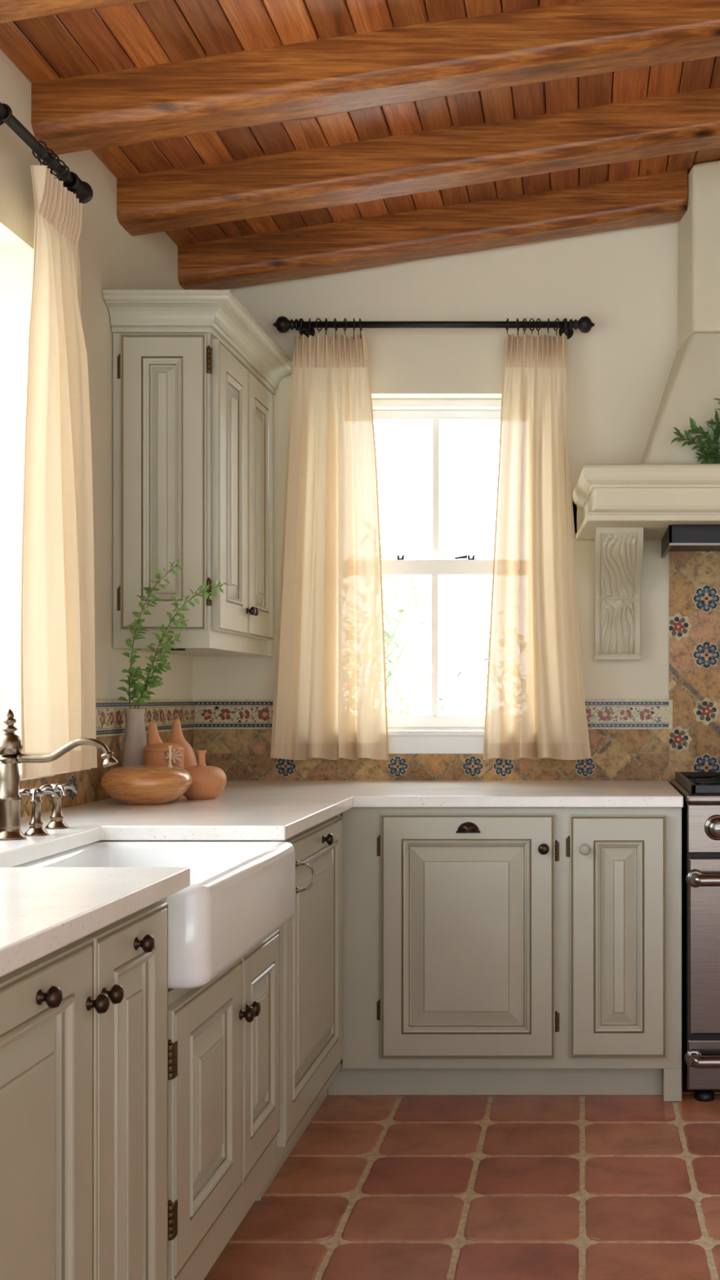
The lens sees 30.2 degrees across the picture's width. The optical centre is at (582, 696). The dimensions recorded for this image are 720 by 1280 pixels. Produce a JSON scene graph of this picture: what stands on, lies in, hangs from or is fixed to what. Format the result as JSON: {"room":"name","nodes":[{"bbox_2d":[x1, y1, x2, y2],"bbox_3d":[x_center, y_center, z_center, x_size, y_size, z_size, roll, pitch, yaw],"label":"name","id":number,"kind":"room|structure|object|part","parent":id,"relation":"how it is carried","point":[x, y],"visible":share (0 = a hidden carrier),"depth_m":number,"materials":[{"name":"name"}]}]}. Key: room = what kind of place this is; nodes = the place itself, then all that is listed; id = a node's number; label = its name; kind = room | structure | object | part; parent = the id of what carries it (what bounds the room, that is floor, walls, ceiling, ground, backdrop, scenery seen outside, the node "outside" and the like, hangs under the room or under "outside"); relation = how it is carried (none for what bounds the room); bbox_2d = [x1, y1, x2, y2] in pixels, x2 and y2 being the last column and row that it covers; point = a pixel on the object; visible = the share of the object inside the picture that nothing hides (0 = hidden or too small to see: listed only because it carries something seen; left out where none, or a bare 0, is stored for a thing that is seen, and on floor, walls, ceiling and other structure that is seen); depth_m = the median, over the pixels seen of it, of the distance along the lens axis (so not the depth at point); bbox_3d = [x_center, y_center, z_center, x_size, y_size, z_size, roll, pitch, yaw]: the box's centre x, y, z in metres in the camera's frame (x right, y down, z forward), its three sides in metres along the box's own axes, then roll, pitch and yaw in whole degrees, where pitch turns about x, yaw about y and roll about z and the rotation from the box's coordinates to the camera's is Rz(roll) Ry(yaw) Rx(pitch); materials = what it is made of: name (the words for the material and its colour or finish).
{"room":"kitchen","nodes":[
{"label":"kitchen","id":0,"kind":"room"},
{"bbox_2d":[0,48,192,817],"bbox_3d":[-1.540,-0.230,1.500,0.320,2.920,6.200,0,0,0],"label":"wall","id":1,"kind":"structure","parent":0,"point":[111,258],"depth_m":3.58,"materials":[{"name":"paint"}]},
{"bbox_2d":[18,768,54,781],"bbox_3d":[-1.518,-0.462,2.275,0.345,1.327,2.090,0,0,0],"label":"window sill","id":2,"kind":"structure","parent":1,"relation":"in","point":[20,770],"depth_m":3.18,"materials":[{"name":"paint"}]},
{"bbox_2d":[0,102,93,204],"bbox_3d":[-1.325,-1.301,2.220,0.108,0.074,2.376,0,0,0],"label":"curtain rod","id":3,"kind":"object","parent":1,"relation":"attached to","point":[85,194],"visible":0.74,"depth_m":3.11,"materials":[{"name":"metal"}]},
{"bbox_2d":[20,140,97,778],"bbox_3d":[-1.299,-0.568,3.309,0.092,1.528,0.418,0,0,0],"label":"curtain","id":4,"kind":"object","parent":3,"relation":"hanging from","point":[58,660],"visible":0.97,"depth_m":3.16,"materials":[{"name":"fabric"}]},
{"bbox_2d":[19,763,121,817],"bbox_3d":[-1.373,0.246,2.797,0.004,0.097,3.594,0,0,0],"label":"trim","id":5,"kind":"structure","parent":1,"relation":"attached to","point":[86,783],"depth_m":3.50,"materials":[{"name":"tile"}]},
{"bbox_2d":[96,728,193,766],"bbox_3d":[-1.374,0.155,3.957,0.002,0.086,1.274,0,0,0],"label":"trim","id":6,"kind":"structure","parent":1,"relation":"attached to","point":[114,744],"depth_m":3.85,"materials":[{"name":"tile"}]},
{"bbox_2d":[95,699,195,737],"bbox_3d":[-1.371,0.062,3.960,0.010,0.104,1.260,0,0,0],"label":"trim","id":7,"kind":"structure","parent":1,"relation":"attached to","point":[110,715],"depth_m":4.10,"materials":[{"name":"tile"}]},
{"bbox_2d":[102,289,293,656],"bbox_3d":[-1.195,-0.653,4.163,0.364,1.030,0.867,0,0,0],"label":"upper cabinet","id":8,"kind":"object","parent":1,"relation":"attached to","point":[196,377],"visible":0.94,"depth_m":3.81,"materials":[{"name":"paint"}]},
{"bbox_3d":[-1.225,-0.627,3.800,0.250,0.865,0.019,0,0,0],"label":"panel","id":9,"kind":"part","parent":8,"relation":"part of","materials":[{"name":"paint"}]},
{"bbox_3d":[-1.195,-1.117,4.163,0.364,0.102,0.867,0,0,0],"label":"crown moulding","id":10,"kind":"part","parent":8,"relation":"part of","materials":[{"name":"paint"}]},
{"bbox_3d":[-1.081,-0.626,4.008,0.023,0.862,0.335,0,0,0],"label":"door","id":11,"kind":"part","parent":8,"relation":"part of","materials":[{"name":"paint"}]},
{"bbox_3d":[-1.059,-0.275,4.158,0.028,0.028,0.028,0,0,0],"label":"knob","id":12,"kind":"part","parent":8,"relation":"part of","materials":[{"name":"brown metal"}]},
{"bbox_3d":[-1.059,-0.275,4.196,0.028,0.028,0.028,0,0,0],"label":"knob","id":13,"kind":"part","parent":8,"relation":"part of","materials":[{"name":"brown metal"}]},
{"bbox_3d":[-1.081,-0.626,4.346,0.023,0.862,0.335,0,0,0],"label":"door","id":14,"kind":"part","parent":8,"relation":"part of","materials":[{"name":"paint"}]},
{"bbox_2d":[0,0,719,246],"bbox_3d":[0.535,-1.879,1.610,4.270,0.726,6.420,0,0,0],"label":"ceiling","id":15,"kind":"structure","parent":0,"point":[155,32],"depth_m":3.68,"materials":[{"name":"brown wood"}]},
{"bbox_2d":[0,0,153,23],"bbox_3d":[0.535,-1.769,2.704,3.890,0.730,0.176,0,0,0],"label":"ceiling beam","id":16,"kind":"structure","parent":15,"relation":"attached to","point":[11,11],"depth_m":2.74,"materials":[{"name":"brown wood"}]},
{"bbox_2d":[31,0,719,155],"bbox_3d":[0.535,-1.769,3.335,3.890,0.730,0.167,0,0,0],"label":"ceiling beam","id":17,"kind":"structure","parent":15,"relation":"attached to","point":[311,79],"depth_m":3.26,"materials":[{"name":"brown wood"}]},
{"bbox_2d":[116,84,719,235],"bbox_3d":[0.535,-1.770,3.927,3.890,0.729,0.162,0,0,0],"label":"ceiling beam","id":18,"kind":"structure","parent":15,"relation":"attached to","point":[677,123],"depth_m":3.85,"materials":[{"name":"brown wood"}]},
{"bbox_2d":[177,169,687,289],"bbox_3d":[-0.526,-1.610,4.509,1.768,0.411,0.160,0,0,0],"label":"ceiling beam","id":19,"kind":"structure","parent":15,"relation":"attached to","point":[655,199],"depth_m":4.43,"materials":[{"name":"brown wood"}]},
{"bbox_2d":[192,221,679,816],"bbox_3d":[0.535,-0.530,4.710,4.270,3.520,0.220,0,0,0],"label":"wall","id":20,"kind":"structure","parent":0,"point":[624,281],"depth_m":4.60,"materials":[{"name":"paint"}]},
{"bbox_2d":[193,728,271,753],"bbox_3d":[-1.169,0.157,4.594,0.409,0.089,0.002,0,0,0],"label":"trim","id":21,"kind":"structure","parent":20,"relation":"attached to","point":[211,740],"depth_m":4.59,"materials":[{"name":"tile"}]},
{"bbox_2d":[195,699,273,728],"bbox_3d":[-1.173,0.062,4.591,0.395,0.104,0.010,0,0,0],"label":"trim","id":22,"kind":"structure","parent":20,"relation":"attached to","point":[209,713],"depth_m":4.59,"materials":[{"name":"tile"}]},
{"bbox_2d":[194,753,669,780],"bbox_3d":[-0.534,0.248,4.593,1.680,0.094,0.004,0,0,0],"label":"tile backsplash","id":23,"kind":"structure","parent":20,"relation":"attached to","point":[236,766],"depth_m":4.59,"materials":[{"name":"tile"}]},
{"bbox_2d":[272,315,595,339],"bbox_3d":[-0.515,-1.290,4.538,1.116,0.057,0.122,0,0,0],"label":"curtain rod","id":24,"kind":"object","parent":20,"relation":"attached to","point":[584,324],"visible":0.97,"depth_m":4.50,"materials":[{"name":"metal"}]},
{"bbox_2d":[270,318,388,759],"bbox_3d":[-0.874,-0.545,4.508,0.399,1.533,0.113,0,0,0],"label":"curtain","id":25,"kind":"object","parent":24,"relation":"hanging from","point":[330,695],"visible":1,"depth_m":4.50,"materials":[{"name":"fabric"}]},
{"bbox_2d":[483,318,591,759],"bbox_3d":[-0.158,-0.545,4.507,0.380,1.533,0.112,0,0,0],"label":"curtain","id":26,"kind":"object","parent":24,"relation":"hanging from","point":[535,709],"visible":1,"depth_m":4.51,"materials":[{"name":"fabric"}]},
{"bbox_2d":[387,735,484,753],"bbox_3d":[-0.533,0.169,4.594,0.823,0.064,0.012,0,0,0],"label":"trim","id":27,"kind":"structure","parent":20,"relation":"attached to","point":[397,744],"depth_m":4.59,"materials":[{"name":"paint"}]},
{"bbox_2d":[372,399,501,735],"bbox_3d":[-0.533,-0.468,4.688,0.863,1.210,0.245,0,0,0],"label":"window","id":28,"kind":"structure","parent":20,"relation":"in","point":[436,411],"depth_m":4.69,"materials":[{"name":"paint"}]},
{"bbox_3d":[-0.533,0.128,4.625,0.863,0.018,0.120,0,0,0],"label":"sill","id":29,"kind":"part","parent":28,"relation":"part of","materials":[{"name":"paint"}]},
{"bbox_3d":[-0.533,-0.191,4.705,0.753,0.608,0.035,0,0,0],"label":"sash","id":30,"kind":"part","parent":28,"relation":"part of","materials":[{"name":"paint"}]},
{"bbox_3d":[-0.533,-0.744,4.742,0.753,0.598,0.035,0,0,0],"label":"sash","id":31,"kind":"part","parent":28,"relation":"part of","materials":[{"name":"paint"}]},
{"bbox_2d":[584,699,672,728],"bbox_3d":[0.113,0.062,4.591,0.410,0.104,0.010,0,0,0],"label":"trim","id":32,"kind":"structure","parent":20,"relation":"attached to","point":[600,713],"depth_m":4.59,"materials":[{"name":"tile"}]},
{"bbox_2d":[587,728,669,753],"bbox_3d":[0.102,0.157,4.594,0.408,0.089,0.002,0,0,0],"label":"trim","id":33,"kind":"structure","parent":20,"relation":"attached to","point":[601,740],"depth_m":4.59,"materials":[{"name":"tile"}]},
{"bbox_2d":[572,160,719,660],"bbox_3d":[0.760,-1.024,4.345,1.594,1.787,0.511,0,0,0],"label":"range hood","id":34,"kind":"object","parent":20,"relation":"attached to","point":[671,497],"visible":0.99,"depth_m":4.32,"materials":[{"name":"plaster"},{"name":"brushed steel"},{"name":"paint"}]},
{"bbox_2d":[572,463,719,539],"bbox_3d":[0.760,-0.646,4.343,1.594,0.180,0.509,0,0,0],"label":"mantel shelf","id":35,"kind":"object","parent":34,"relation":"attached to","point":[651,500],"depth_m":4.13,"materials":[{"name":"paint"}]},
{"bbox_2d":[670,398,719,463],"bbox_3d":[0.468,-0.852,4.188,0.374,0.235,0.173,0,0,0],"label":"bunch","id":36,"kind":"object","parent":34,"relation":"on","point":[712,455],"visible":0.98,"depth_m":4.16,"materials":[{"name":"green plant"}]},
{"bbox_3d":[0.460,-0.841,4.172,0.293,0.196,0.099,0,0,-17],"label":"stem","id":37,"kind":"part","parent":36,"relation":"part of","materials":[{"name":"green plant"}]},
{"bbox_2d":[669,551,719,783],"bbox_3d":[0.760,-0.130,4.593,0.908,0.920,0.004,0,0,0],"label":"backsplash","id":38,"kind":"structure","parent":20,"relation":"attached to","point":[694,576],"depth_m":4.59,"materials":[{"name":"tile"}]},
{"bbox_2d":[204,1057,719,1279],"bbox_3d":[0.536,1.225,1.317,3.831,0.030,6.565,0,0,0],"label":"floor","id":39,"kind":"structure","parent":0,"point":[374,1187],"depth_m":3.16,"materials":[{"name":"tile"}]},
{"bbox_2d":[0,899,168,1279],"bbox_3d":[-1.025,0.770,1.465,0.702,0.879,1.530,0,0,0],"label":"base cabinet","id":40,"kind":"object","parent":39,"relation":"on","point":[84,1024],"visible":1,"depth_m":1.85,"materials":[{"name":"paint"}]},
{"bbox_3d":[-0.711,0.709,1.629,0.023,0.722,0.487,0,0,0],"label":"door","id":41,"kind":"part","parent":40,"relation":"part of","materials":[{"name":"paint"}]},
{"bbox_3d":[-0.688,0.388,1.680,0.028,0.029,0.029,0,0,0],"label":"knob","id":42,"kind":"part","parent":40,"relation":"part of","materials":[{"name":"brown metal"}]},
{"bbox_3d":[-0.688,0.436,1.848,0.028,0.029,0.029,0,0,0],"label":"knob","id":43,"kind":"part","parent":40,"relation":"part of","materials":[{"name":"brown metal"}]},
{"bbox_3d":[-0.688,0.436,1.906,0.028,0.029,0.029,0,0,0],"label":"knob","id":44,"kind":"part","parent":40,"relation":"part of","materials":[{"name":"brown metal"}]},
{"bbox_3d":[-0.711,0.709,2.043,0.023,0.722,0.330,0,0,0],"label":"door","id":45,"kind":"part","parent":40,"relation":"part of","materials":[{"name":"paint"}]},
{"bbox_3d":[-0.688,0.388,2.044,0.028,0.029,0.029,0,0,0],"label":"knob","id":46,"kind":"part","parent":40,"relation":"part of","materials":[{"name":"brown metal"}]},
{"bbox_2d":[0,780,683,977],"bbox_3d":[-0.538,0.312,2.639,1.677,0.034,3.917,0,0,0],"label":"countertop","id":47,"kind":"structure","parent":40,"relation":"on","point":[44,910],"depth_m":3.04,"materials":[{"name":"stone"}]},
{"bbox_2d":[19,787,60,835],"bbox_3d":[-1.167,0.244,2.776,0.070,0.101,0.070,0,0,28],"label":"handle","id":48,"kind":"object","parent":47,"relation":"on","point":[36,828],"visible":0.91,"depth_m":2.77,"materials":[{"name":"silver metal"}]},
{"bbox_3d":[-1.192,0.208,2.768,0.041,0.025,0.013,0,0,-18],"label":"lever","id":49,"kind":"part","parent":48,"relation":"part of","materials":[{"name":"grey metal"}]},
{"bbox_3d":[-1.159,0.208,2.751,0.013,0.025,0.041,0,0,-16],"label":"lever","id":50,"kind":"part","parent":48,"relation":"part of","materials":[{"name":"grey metal"}]},
{"bbox_3d":[-1.141,0.208,2.784,0.041,0.025,0.013,0,0,-16],"label":"lever","id":51,"kind":"part","parent":48,"relation":"part of","materials":[{"name":"grey metal"}]},
{"bbox_2d":[40,782,77,829],"bbox_3d":[-1.181,0.244,2.922,0.072,0.101,0.072,0,0,0],"label":"handle","id":52,"kind":"object","parent":47,"relation":"on","point":[56,817],"visible":0.76,"depth_m":2.91,"materials":[{"name":"silver metal"}]},
{"bbox_3d":[-1.201,0.208,2.904,0.041,0.025,0.013,0,0,-44],"label":"lever","id":53,"kind":"part","parent":52,"relation":"part of","materials":[{"name":"grey metal"}]},
{"bbox_3d":[-1.163,0.208,2.902,0.013,0.025,0.041,0,0,-44],"label":"lever","id":54,"kind":"part","parent":52,"relation":"part of","materials":[{"name":"grey metal"}]},
{"bbox_3d":[-1.162,0.208,2.940,0.041,0.025,0.013,0,0,-44],"label":"lever","id":55,"kind":"part","parent":52,"relation":"part of","materials":[{"name":"grey metal"}]},
{"bbox_2d":[0,708,118,840],"bbox_3d":[-1.093,0.160,2.700,0.255,0.270,0.062,0,0,0],"label":"bridge faucet","id":56,"kind":"object","parent":47,"relation":"on","point":[11,744],"visible":1,"depth_m":2.69,"materials":[{"name":"silver metal"}]},
{"bbox_3d":[-1.076,0.112,2.700,0.190,0.053,0.022,0,0,0],"label":"spout","id":57,"kind":"part","parent":56,"relation":"part of","materials":[{"name":"silver metal"}]},
{"bbox_2d":[121,708,146,766],"bbox_3d":[-1.328,0.165,3.860,0.082,0.260,0.082,0,0,0],"label":"clay vase","id":58,"kind":"object","parent":47,"relation":"on","point":[135,740],"visible":0.62,"depth_m":3.83,"materials":[{"name":"grey ceramic"}]},
{"bbox_2d":[116,558,182,708],"bbox_3d":[-1.256,-0.145,3.722,0.112,0.481,0.382,0,0,-35],"label":"leafy sprig","id":59,"kind":"object","parent":58,"relation":"in","point":[137,623],"visible":0.99,"depth_m":3.73,"materials":[{"name":"green plant"}]},
{"bbox_2d":[128,649,170,708],"bbox_3d":[-1.273,-0.020,3.801,0.162,0.232,0.068,0,0,39],"label":"leafy sprig","id":60,"kind":"object","parent":58,"relation":"in","point":[140,700],"visible":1,"depth_m":3.79,"materials":[{"name":"green plant"}]},
{"bbox_3d":[-1.280,-0.016,3.803,0.147,0.222,0.038,0,0,31],"label":"stem","id":61,"kind":"part","parent":60,"relation":"part of","materials":[{"name":"green plant"}]},
{"bbox_2d":[128,579,231,708],"bbox_3d":[-1.152,-0.113,3.686,0.112,0.416,0.496,0,0,-41],"label":"leafy sprig","id":62,"kind":"object","parent":58,"relation":"in","point":[164,637],"visible":0.91,"depth_m":3.69,"materials":[{"name":"green plant"}]},
{"bbox_2d":[100,745,192,804],"bbox_3d":[-1.206,0.215,3.600,0.241,0.160,0.241,0,0,0],"label":"ceramic vessel","id":63,"kind":"object","parent":47,"relation":"on","point":[134,784],"visible":1,"depth_m":3.51,"materials":[{"name":"ceramic"}]},
{"bbox_2d":[13,840,295,988],"bbox_3d":[-0.897,0.422,2.630,0.485,0.182,0.740,0,0,0],"label":"farmhouse sink","id":64,"kind":"object","parent":47,"relation":"in","point":[238,894],"visible":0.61,"depth_m":2.63,"materials":[{"name":"ceramic"}]},
{"bbox_2d":[142,722,184,797],"bbox_3d":[-1.224,0.185,3.808,0.123,0.220,0.123,0,0,0],"label":"jar","id":65,"kind":"object","parent":47,"relation":"on","point":[157,752],"visible":0.54,"depth_m":3.77,"materials":[{"name":"ceramic"}]},
{"bbox_3d":[-1.250,0.115,3.812,0.047,0.080,0.048,0,0,0],"label":"spout","id":66,"kind":"part","parent":65,"relation":"part of","materials":[{"name":"ceramic"}]},
{"bbox_2d":[165,718,196,768],"bbox_3d":[-1.232,0.180,3.945,0.124,0.230,0.124,0,0,0],"label":"jar","id":67,"kind":"object","parent":47,"relation":"on","point":[176,736],"visible":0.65,"depth_m":3.93,"materials":[{"name":"orange ceramic"}]},
{"bbox_2d":[182,750,226,799],"bbox_3d":[-1.103,0.225,3.765,0.139,0.140,0.139,0,0,0],"label":"ceramic vessel","id":68,"kind":"object","parent":47,"relation":"on","point":[209,782],"visible":0.9,"depth_m":3.72,"materials":[{"name":"ceramic"}]},
{"bbox_2d":[97,813,342,1200],"bbox_3d":[-1.019,0.770,3.493,0.715,0.879,0.906,0,0,0],"label":"base cabinet","id":69,"kind":"object","parent":39,"relation":"on","point":[310,943],"visible":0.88,"depth_m":3.36,"materials":[{"name":"paint"}]},
{"bbox_3d":[-0.682,0.443,3.200,0.045,0.081,0.016,0,0,-14],"label":"bail pull","id":70,"kind":"part","parent":69,"relation":"part of","materials":[{"name":"grey metal"}]},
{"bbox_3d":[-0.711,0.707,3.442,0.023,0.716,0.735,0,0,0],"label":"door","id":71,"kind":"part","parent":69,"relation":"part of","materials":[{"name":"paint"}]},
{"bbox_3d":[-0.688,0.385,3.515,0.028,0.033,0.033,0,0,0],"label":"knob","id":72,"kind":"part","parent":69,"relation":"part of","materials":[{"name":"brown metal"}]},
{"bbox_2d":[161,897,279,1279],"bbox_3d":[-1.025,0.770,2.630,0.702,0.879,0.816,0,0,0],"label":"base cabinet","id":73,"kind":"object","parent":39,"relation":"on","point":[224,1033],"visible":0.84,"depth_m":2.52,"materials":[{"name":"paint"}]},
{"bbox_3d":[-0.711,0.775,2.463,0.023,0.470,0.455,0,0,0],"label":"door","id":74,"kind":"part","parent":73,"relation":"part of","materials":[{"name":"paint"}]},
{"bbox_3d":[-0.688,0.652,2.669,0.028,0.033,0.033,0,0,0],"label":"knob","id":75,"kind":"part","parent":73,"relation":"part of","materials":[{"name":"brown metal"}]},
{"bbox_3d":[-0.688,0.652,2.717,0.028,0.033,0.033,0,0,0],"label":"knob","id":76,"kind":"part","parent":73,"relation":"part of","materials":[{"name":"brown metal"}]},
{"bbox_3d":[-0.711,0.775,2.857,0.023,0.470,0.325,0,0,0],"label":"door","id":77,"kind":"part","parent":73,"relation":"part of","materials":[{"name":"paint"}]},
{"bbox_2d":[327,807,681,1101],"bbox_3d":[-0.238,0.770,4.217,1.071,0.879,0.756,0,0,0],"label":"base cabinet","id":78,"kind":"object","parent":39,"relation":"on","point":[486,951],"visible":0.98,"depth_m":3.87,"materials":[{"name":"paint"}]},
{"bbox_3d":[-0.342,0.714,3.877,0.520,0.729,0.023,0,0,0],"label":"door","id":79,"kind":"part","parent":78,"relation":"part of","materials":[{"name":"paint"}]},
{"bbox_3d":[-0.340,0.389,3.857,0.072,0.033,0.025,0,0,0],"label":"cup pull","id":80,"kind":"part","parent":78,"relation":"part of","materials":[{"name":"brown metal"}]},
{"bbox_3d":[-0.115,0.451,3.854,0.033,0.033,0.028,0,0,0],"label":"knob","id":81,"kind":"part","parent":78,"relation":"part of","materials":[{"name":"brown metal"}]},
{"bbox_3d":[0.008,0.453,3.854,0.033,0.033,0.028,0,0,0],"label":"knob","id":82,"kind":"part","parent":78,"relation":"part of","materials":[{"name":"paint"}]},
{"bbox_3d":[0.106,0.714,3.877,0.287,0.722,0.023,0,0,0],"label":"door","id":83,"kind":"part","parent":78,"relation":"part of","materials":[{"name":"paint"}]},
{"bbox_2d":[670,772,719,1102],"bbox_3d":[0.759,0.734,4.189,0.913,0.952,0.794,0,0,0],"label":"range","id":84,"kind":"object","parent":39,"relation":"on","point":[700,791],"visible":0.96,"depth_m":3.86,"materials":[{"name":"metal"}]},
{"bbox_2d":[670,778,719,804],"bbox_3d":[0.762,0.303,4.220,0.908,0.030,0.732,0,0,0],"label":"cooktop","id":85,"kind":"object","parent":84,"relation":"in","point":[691,795],"depth_m":3.87,"materials":[{"name":"metal"}]},
{"bbox_3d":[0.762,1.095,3.877,0.900,0.150,0.030,0,0,0],"label":"drawer","id":86,"kind":"part","parent":84,"relation":"part of","materials":[{"name":"metal"}]},
{"bbox_3d":[0.762,0.392,3.877,0.900,0.146,0.030,0,0,0],"label":"control panel","id":87,"kind":"part","parent":84,"relation":"part of","materials":[{"name":"metal"}]},
{"bbox_3d":[0.763,0.740,3.874,0.894,0.524,0.036,0,0,0],"label":"oven door","id":88,"kind":"part","parent":84,"relation":"part of","materials":[{"name":"metal"}]},
{"bbox_3d":[0.400,0.388,3.842,0.076,0.076,0.039,0,0,0],"label":"knob","id":89,"kind":"part","parent":84,"relation":"part of","materials":[{"name":"grey metal"}]},
{"label":"outside","id":90,"kind":"structure","parent":0,"visible":0},
{"bbox_3d":[0.000,1.560,6.000,32.000,0.100,40.000,0,0,0],"label":"ground","id":91,"kind":"structure","parent":90,"visible":0},
{"bbox_2d":[380,512,486,715],"bbox_3d":[-1.697,0.047,9.620,1.764,2.937,1.425,0,0,-26],"label":"tree","id":92,"kind":"object","parent":91,"relation":"on","point":[389,639],"visible":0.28,"depth_m":9.54,"materials":[{"name":"green plant"}]},
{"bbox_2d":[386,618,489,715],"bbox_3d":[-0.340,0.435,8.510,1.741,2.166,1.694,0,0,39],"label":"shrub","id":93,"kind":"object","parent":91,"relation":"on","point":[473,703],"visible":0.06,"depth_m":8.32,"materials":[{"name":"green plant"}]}
]}

